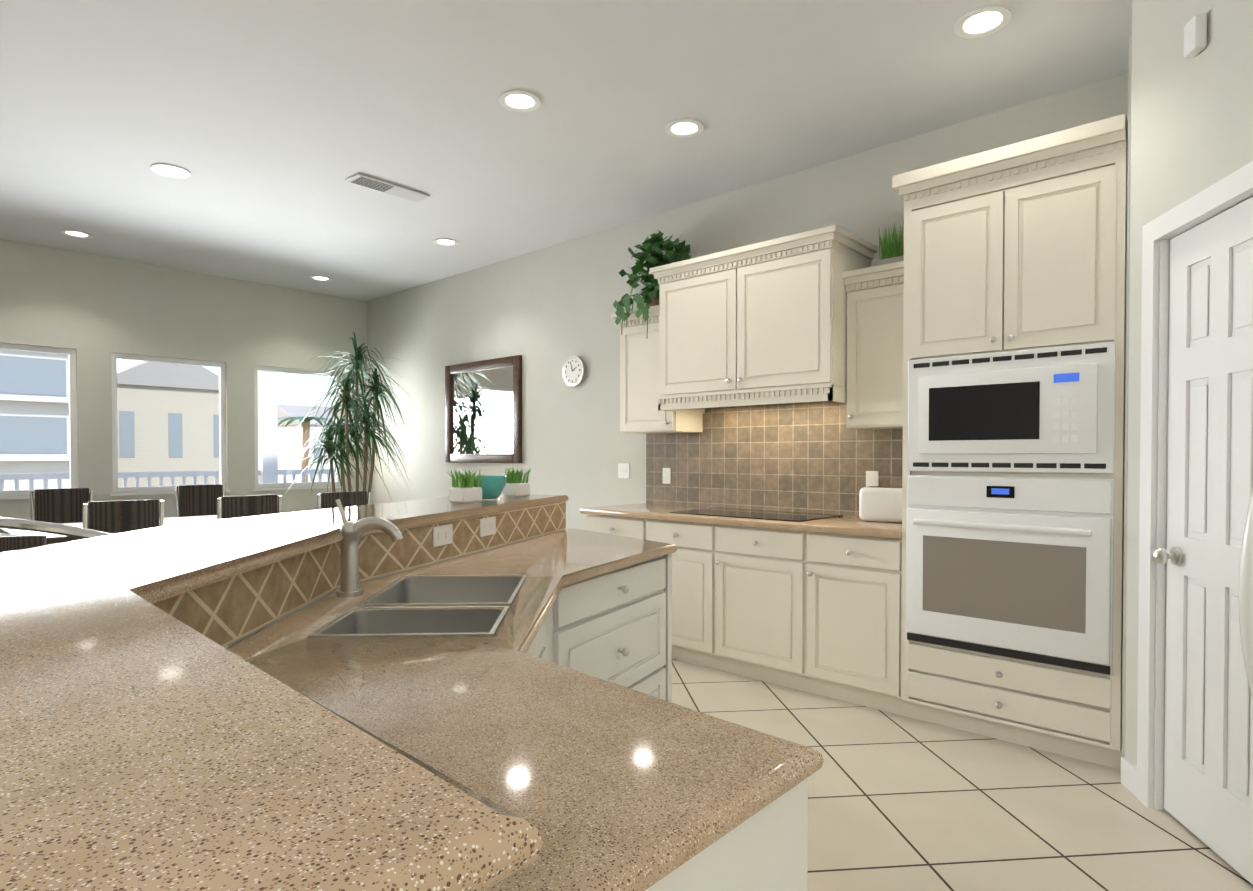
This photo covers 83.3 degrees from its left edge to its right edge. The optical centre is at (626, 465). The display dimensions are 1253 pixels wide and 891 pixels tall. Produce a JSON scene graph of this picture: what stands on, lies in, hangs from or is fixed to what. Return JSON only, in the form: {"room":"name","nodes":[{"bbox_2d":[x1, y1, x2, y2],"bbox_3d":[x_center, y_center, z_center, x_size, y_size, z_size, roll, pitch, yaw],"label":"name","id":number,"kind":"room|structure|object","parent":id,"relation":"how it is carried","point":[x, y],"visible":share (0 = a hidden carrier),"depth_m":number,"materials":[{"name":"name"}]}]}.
{"room":"kitchen","nodes":[
{"label":"kitchen","id":0,"kind":"room"},
{"bbox_2d":[0,239,367,544],"bbox_3d":[-5.467,-0.337,5.546,0.100,3.050,7.200,1,1,42],"label":"wall","id":1,"kind":"structure","parent":0,"point":[95,311],"depth_m":6.65,"materials":[{"name":"paint"}]},
{"bbox_2d":[0,343,77,499],"bbox_3d":[-5.161,-0.369,5.855,0.105,1.295,0.990,1,1,42],"label":"window","id":2,"kind":"structure","parent":1,"relation":"in","point":[23,494],"depth_m":6.18,"materials":[{"name":"white plastic"}]},
{"bbox_2d":[110,353,229,495],"bbox_3d":[-4.351,-0.381,6.741,0.105,1.295,0.990,1,1,42],"label":"window","id":3,"kind":"structure","parent":1,"relation":"in","point":[119,491],"depth_m":6.66,"materials":[{"name":"white plastic"}]},
{"bbox_2d":[253,365,340,490],"bbox_3d":[-3.542,-0.394,7.627,0.105,1.295,0.970,1,1,42],"label":"window","id":4,"kind":"structure","parent":1,"relation":"in","point":[285,486],"depth_m":7.49,"materials":[{"name":"white plastic"}]},
{"bbox_2d":[0,0,1128,300],"bbox_3d":[-1.557,-1.863,2.020,10.800,0.100,7.500,1,1,42],"label":"ceiling","id":5,"kind":"structure","parent":0,"point":[270,126],"depth_m":3.62,"materials":[{"name":"paint"}]},
{"bbox_2d":[60,229,92,238],"bbox_3d":[-4.411,-1.859,5.657,0.210,0.007,0.210,1,1,42],"label":"recessed light","id":6,"kind":"object","parent":5,"relation":"in","point":[77,234],"visible":0.96,"depth_m":5.65,"materials":[{"name":"white"}]},
{"bbox_2d":[151,163,190,177],"bbox_3d":[-2.847,-1.842,4.404,0.210,0.007,0.210,1,1,42],"label":"recessed light","id":7,"kind":"object","parent":5,"relation":"in","point":[169,170],"visible":0.98,"depth_m":4.40,"materials":[{"name":"white"}]},
{"bbox_2d":[309,275,331,280],"bbox_3d":[-3.067,-1.879,7.070,0.210,0.007,0.210,1,1,42],"label":"recessed light","id":8,"kind":"object","parent":5,"relation":"in","point":[319,278],"visible":0.96,"depth_m":7.07,"materials":[{"name":"white"}]},
{"bbox_2d":[345,173,429,201],"bbox_3d":[-1.578,-1.841,4.681,0.170,0.016,0.520,1,1,42],"label":"ceiling vent","id":9,"kind":"object","parent":5,"relation":"in","point":[366,181],"visible":1,"depth_m":4.65,"materials":[{"name":"silver metal"}]},
{"bbox_2d":[433,238,458,245],"bbox_3d":[-1.505,-1.862,5.873,0.210,0.007,0.210,1,1,42],"label":"recessed light","id":10,"kind":"object","parent":5,"relation":"in","point":[445,242],"visible":0.96,"depth_m":5.87,"materials":[{"name":"white"}]},
{"bbox_2d":[499,90,540,111],"bbox_3d":[-0.536,-1.830,3.539,0.210,0.007,0.210,1,1,42],"label":"recessed light","id":11,"kind":"object","parent":5,"relation":"in","point":[519,100],"visible":1,"depth_m":3.54,"materials":[{"name":"white"}]},
{"bbox_2d":[665,119,703,137],"bbox_3d":[0.315,-1.834,3.832,0.210,0.007,0.210,1,1,42],"label":"recessed light","id":12,"kind":"object","parent":5,"relation":"in","point":[682,128],"visible":1,"depth_m":3.83,"materials":[{"name":"white"}]},
{"bbox_2d":[954,5,1011,37],"bbox_3d":[1.461,-1.821,2.893,0.210,0.007,0.210,1,1,42],"label":"recessed light","id":13,"kind":"object","parent":5,"relation":"in","point":[983,21],"visible":1,"depth_m":2.89,"materials":[{"name":"white"}]},
{"bbox_2d":[367,72,1127,529],"bbox_3d":[0.908,-0.325,4.666,10.700,3.050,0.100,1,1,42],"label":"wall","id":14,"kind":"structure","parent":0,"point":[545,312],"depth_m":5.75,"materials":[{"name":"paint"}]},
{"bbox_2d":[445,355,521,462],"bbox_3d":[-1.370,-0.508,6.648,1.160,0.960,0.038,1,1,42],"label":"wall mirror","id":15,"kind":"object","parent":14,"relation":"attached to","point":[483,411],"visible":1,"depth_m":6.62,"materials":[{"name":"brown wood"}]},
{"bbox_2d":[562,356,585,386],"bbox_3d":[-0.433,-0.775,5.787,0.250,0.250,0.040,1,1,42],"label":"wall clock","id":16,"kind":"object","parent":14,"relation":"attached to","point":[574,371],"visible":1,"depth_m":5.76,"materials":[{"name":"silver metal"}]},
{"bbox_2d":[618,463,629,477],"bbox_3d":[-0.023,0.039,5.446,0.120,0.115,0.010,1,1,42],"label":"switch plate","id":17,"kind":"object","parent":14,"relation":"attached to","point":[623,470],"visible":1,"depth_m":5.45,"materials":[{"name":"white plastic"}]},
{"bbox_2d":[619,314,707,433],"bbox_3d":[0.243,-0.624,4.972,0.500,0.781,0.331,1,1,42],"label":"upper cabinet","id":18,"kind":"object","parent":14,"relation":"attached to","point":[640,413],"depth_m":4.87,"materials":[{"name":"paint"}]},
{"bbox_2d":[613,230,691,334],"bbox_3d":[0.147,-1.264,5.004,0.569,0.805,0.440,1,1,42],"label":"ivy plant","id":19,"kind":"object","parent":18,"relation":"on","point":[656,244],"visible":0.56,"depth_m":4.91,"materials":[{"name":"green plant"}]},
{"bbox_2d":[663,468,670,483],"bbox_3d":[0.292,0.074,5.139,0.075,0.115,0.008,1,1,42],"label":"outlet","id":20,"kind":"object","parent":14,"relation":"attached to","point":[666,475],"visible":1,"depth_m":5.13,"materials":[{"name":"white plastic"}]},
{"bbox_2d":[656,238,875,405],"bbox_3d":[0.815,-0.820,4.335,1.200,0.771,0.496,1,1,42],"label":"upper cabinet","id":21,"kind":"object","parent":14,"relation":"attached to","point":[770,326],"depth_m":4.05,"materials":[{"name":"paint"}]},
{"bbox_2d":[840,274,895,433],"bbox_3d":[1.476,-0.598,3.846,0.440,0.781,0.331,1,1,42],"label":"upper cabinet","id":22,"kind":"object","parent":14,"relation":"attached to","point":[868,404],"depth_m":3.78,"materials":[{"name":"paint"}]},
{"bbox_2d":[874,219,903,265],"bbox_3d":[1.482,-1.200,3.843,0.233,0.290,0.188,1,1,42],"label":"grass planter","id":23,"kind":"object","parent":22,"relation":"on","point":[896,248],"visible":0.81,"depth_m":3.85,"materials":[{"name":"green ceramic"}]},
{"bbox_2d":[866,471,878,486],"bbox_3d":[1.429,0.088,4.101,0.075,0.115,0.008,1,1,42],"label":"outlet","id":24,"kind":"object","parent":14,"relation":"attached to","point":[872,478],"visible":0.67,"depth_m":4.10,"materials":[{"name":"white plastic"}]},
{"bbox_2d":[672,659,1252,890],"bbox_3d":[-1.557,1.287,2.064,10.800,0.100,7.500,1,1,42],"label":"floor","id":25,"kind":"structure","parent":0,"point":[896,802],"depth_m":2.51,"materials":[{"name":"tile"}]},
{"bbox_2d":[0,517,111,552],"bbox_3d":[-1.608,0.681,2.031,0.544,1.114,0.545,1,1,42],"label":"bar stool","id":26,"kind":"object","parent":25,"relation":"on","point":[9,542],"visible":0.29,"depth_m":1.81,"materials":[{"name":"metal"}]},
{"bbox_2d":[30,488,92,523],"bbox_3d":[-4.415,0.688,5.575,0.487,1.000,0.420,1,1,42],"label":"dining chair","id":27,"kind":"object","parent":25,"relation":"on","point":[60,506],"visible":0.27,"depth_m":5.70,"materials":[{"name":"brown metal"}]},
{"bbox_2d":[82,499,163,533],"bbox_3d":[-3.145,0.705,4.346,0.487,1.000,0.420,1,1,42],"label":"dining chair","id":28,"kind":"object","parent":25,"relation":"on","point":[115,517],"visible":0.15,"depth_m":4.17,"materials":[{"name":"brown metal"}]},
{"bbox_2d":[0,512,282,544],"bbox_3d":[-3.426,0.811,5.350,1.100,0.760,1.900,1,1,42],"label":"dining table","id":29,"kind":"object","parent":25,"relation":"on","point":[53,538],"visible":0.1,"depth_m":4.86,"materials":[{"name":"glass"},{"name":"metal"}]},
{"bbox_2d":[175,484,224,516],"bbox_3d":[-3.741,0.677,6.313,0.487,1.000,0.420,1,1,42],"label":"dining chair","id":30,"kind":"object","parent":25,"relation":"on","point":[196,500],"visible":0.31,"depth_m":6.44,"materials":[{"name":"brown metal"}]},
{"bbox_2d":[217,495,281,519],"bbox_3d":[-2.672,0.698,4.863,0.487,1.000,0.420,1,1,42],"label":"dining chair","id":31,"kind":"object","parent":25,"relation":"on","point":[228,507],"visible":0.25,"depth_m":4.67,"materials":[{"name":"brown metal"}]},
{"bbox_2d":[317,491,370,509],"bbox_3d":[-2.234,0.691,5.343,0.487,1.000,0.420,1,1,42],"label":"dining chair","id":32,"kind":"object","parent":25,"relation":"on","point":[329,499],"visible":0.17,"depth_m":5.16,"materials":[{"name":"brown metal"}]},
{"bbox_2d":[281,332,412,499],"bbox_3d":[-2.829,-0.104,7.040,1.613,2.541,1.319,1,1,42],"label":"floor plant","id":33,"kind":"object","parent":25,"relation":"on","point":[341,431],"visible":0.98,"depth_m":7.00,"materials":[{"name":"green plant"}]},
{"bbox_2d":[586,514,651,540],"bbox_3d":[0.159,0.762,4.852,0.604,0.870,0.651,1,1,42],"label":"base cabinet","id":34,"kind":"object","parent":25,"relation":"on","point":[639,528],"depth_m":4.58,"materials":[{"name":"paint"}]},
{"bbox_2d":[528,741,823,890],"bbox_3d":[-0.407,0.718,1.870,2.341,1.043,2.498,1,1,42],"label":"kitchen island","id":35,"kind":"object","parent":25,"relation":"on","point":[747,830],"depth_m":0.73,"materials":[{"name":"stone"}]},
{"bbox_2d":[0,494,787,890],"bbox_3d":[-0.500,0.180,1.878,2.700,0.032,2.605,1,1,42],"label":"island countertop","id":36,"kind":"structure","parent":35,"relation":"on","point":[431,694],"depth_m":0.82,"materials":[{"name":"brown stone"}]},
{"bbox_2d":[308,499,526,636],"bbox_3d":[-0.462,0.318,1.743,0.750,0.467,0.750,1,1,42],"label":"sink","id":37,"kind":"object","parent":36,"relation":"in","point":[475,600],"depth_m":1.78,"materials":[{"name":"silver metal"}]},
{"bbox_2d":[448,468,484,502],"bbox_3d":[-0.666,0.078,2.912,0.144,0.142,0.140,1,1,42],"label":"pot","id":38,"kind":"object","parent":36,"relation":"on","point":[468,490],"visible":1,"depth_m":2.88,"materials":[{"name":"white ceramic"}]},
{"bbox_2d":[471,476,506,498],"bbox_3d":[-0.613,0.096,3.134,0.160,0.100,0.160,1,1,42],"label":"bowl","id":39,"kind":"object","parent":36,"relation":"on","point":[492,487],"visible":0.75,"depth_m":3.08,"materials":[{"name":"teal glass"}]},
{"bbox_2d":[502,467,530,496],"bbox_3d":[-0.526,0.072,3.349,0.127,0.142,0.150,1,1,42],"label":"pot","id":40,"kind":"object","parent":36,"relation":"on","point":[514,486],"visible":0.96,"depth_m":3.32,"materials":[{"name":"white ceramic"}]},
{"bbox_2d":[652,522,723,670],"bbox_3d":[0.554,0.767,4.491,0.594,0.870,0.651,1,1,42],"label":"base cabinet","id":41,"kind":"object","parent":25,"relation":"on","point":[698,560],"depth_m":4.19,"materials":[{"name":"paint"}]},
{"bbox_2d":[724,526,815,693],"bbox_3d":[0.940,0.772,4.139,0.708,0.870,0.651,1,1,42],"label":"base cabinet","id":42,"kind":"object","parent":25,"relation":"on","point":[770,575],"depth_m":3.85,"materials":[{"name":"paint"}]},
{"bbox_2d":[580,502,895,537],"bbox_3d":[0.714,0.315,4.318,2.185,0.040,0.681,1,1,42],"label":"countertop","id":43,"kind":"structure","parent":42,"relation":"on","point":[852,525],"depth_m":3.94,"materials":[{"name":"brown stone"}]},
{"bbox_2d":[668,506,839,521],"bbox_3d":[0.773,0.292,4.275,0.900,0.007,0.520,1,1,42],"label":"cooktop","id":44,"kind":"object","parent":43,"relation":"in","point":[724,511],"depth_m":4.26,"materials":[{"name":"black glass"}]},
{"bbox_2d":[859,486,901,522],"bbox_3d":[1.420,0.208,3.814,0.285,0.187,0.170,1,1,34],"label":"toaster","id":45,"kind":"object","parent":43,"relation":"on","point":[880,503],"visible":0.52,"depth_m":3.76,"materials":[{"name":"white"}]},
{"bbox_2d":[816,534,895,712],"bbox_3d":[1.319,0.777,3.793,0.574,0.870,0.651,1,1,42],"label":"base cabinet","id":46,"kind":"object","parent":25,"relation":"on","point":[856,577],"depth_m":3.52,"materials":[{"name":"paint"}]},
{"bbox_2d":[892,130,1127,769],"bbox_3d":[1.835,-0.028,3.281,0.863,2.495,0.693,1,1,42],"label":"tall cabinet","id":47,"kind":"object","parent":25,"relation":"on","point":[958,374],"depth_m":3.01,"materials":[{"name":"paint"}]},
{"bbox_2d":[1238,491,1252,698],"bbox_3d":[1.972,0.132,1.315,0.968,2.200,0.950,0,1,10],"label":"fridge","id":48,"kind":"object","parent":25,"relation":"on","point":[1245,592],"visible":1,"depth_m":1.79,"materials":[{"name":"white"}]},
{"bbox_2d":[1122,0,1131,756],"bbox_3d":[2.205,-0.300,2.932,0.125,3.050,0.710,1,1,42],"label":"wall","id":49,"kind":"structure","parent":0,"point":[1127,377],"depth_m":2.71,"materials":[{"name":"paint"}]},
{"bbox_2d":[1121,757,1136,796],"bbox_3d":[1.841,1.184,2.295,0.014,0.100,0.880,0,1,10],"label":"baseboard","id":50,"kind":"structure","parent":49,"relation":"attached to","point":[1128,775],"depth_m":2.67,"materials":[{"name":"white wood"}]},
{"bbox_2d":[1125,0,1252,766],"bbox_3d":[1.555,-0.258,-0.095,3.228,3.050,5.369,1,1,42],"label":"wall","id":51,"kind":"structure","parent":0,"point":[1192,127],"depth_m":2.45,"materials":[{"name":"paint"}]},
{"bbox_2d":[1137,161,1252,810],"bbox_3d":[1.889,0.182,2.221,0.138,2.105,0.730,0,1,10],"label":"door frame","id":52,"kind":"structure","parent":51,"relation":"attached to","point":[1231,190],"depth_m":2.51,"materials":[{"name":"white wood"}]},
{"bbox_2d":[1184,14,1206,57],"bbox_3d":[1.829,-1.381,2.266,0.039,0.110,0.070,0,1,10],"label":"detector","id":53,"kind":"object","parent":51,"relation":"attached to","point":[1195,35],"visible":1,"depth_m":2.24,"materials":[{"name":"white plastic"}]},
{"bbox_2d":[1152,197,1252,884],"bbox_3d":[1.864,0.215,2.231,0.354,2.014,0.494,1,1,42],"label":"pantry door","id":54,"kind":"structure","parent":51,"relation":"in","point":[1208,764],"depth_m":2.26,"materials":[{"name":"white wood"}]},
{"label":"outside","id":55,"kind":"structure","parent":0,"visible":0},
{"bbox_3d":[-61.958,3.621,56.672,151.800,0.100,200.000,1,1,42],"label":"ground","id":56,"kind":"structure","parent":55,"visible":0},
{"bbox_2d":[0,349,69,490],"bbox_3d":[-38.387,-2.998,40.124,12.800,13.600,11.500,1,1,42],"label":"house","id":57,"kind":"structure","parent":56,"relation":"on","point":[34,412],"depth_m":38.39,"materials":[{"name":"white"}]},
{"bbox_2d":[117,361,219,486],"bbox_3d":[-38.911,-2.487,57.203,15.600,12.100,9.600,1,1,42],"label":"house","id":58,"kind":"structure","parent":56,"relation":"on","point":[167,416],"depth_m":51.73,"materials":[{"name":"beige paint"}]},
{"bbox_2d":[278,416,332,481],"bbox_3d":[-18.571,0.498,40.948,4.715,6.610,4.715,1,1,42],"label":"palm tree","id":59,"kind":"object","parent":56,"relation":"on","point":[306,436],"visible":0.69,"depth_m":40.88,"materials":[{"name":"green plant"}]},
{"bbox_2d":[277,404,334,482],"bbox_3d":[-36.815,-2.136,89.158,15.600,10.500,14.600,1,1,42],"label":"house","id":60,"kind":"structure","parent":56,"relation":"on","point":[292,447],"depth_m":81.54,"materials":[{"name":"white"}]},
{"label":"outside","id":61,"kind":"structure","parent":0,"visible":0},
{"bbox_2d":[0,371,334,490],"bbox_3d":[-5.767,-0.710,7.170,2.500,4.250,9.200,1,1,42],"label":"rail","id":62,"kind":"object","parent":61,"point":[269,471],"visible":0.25,"depth_m":9.64,"materials":[{"name":"grey"}]}
]}

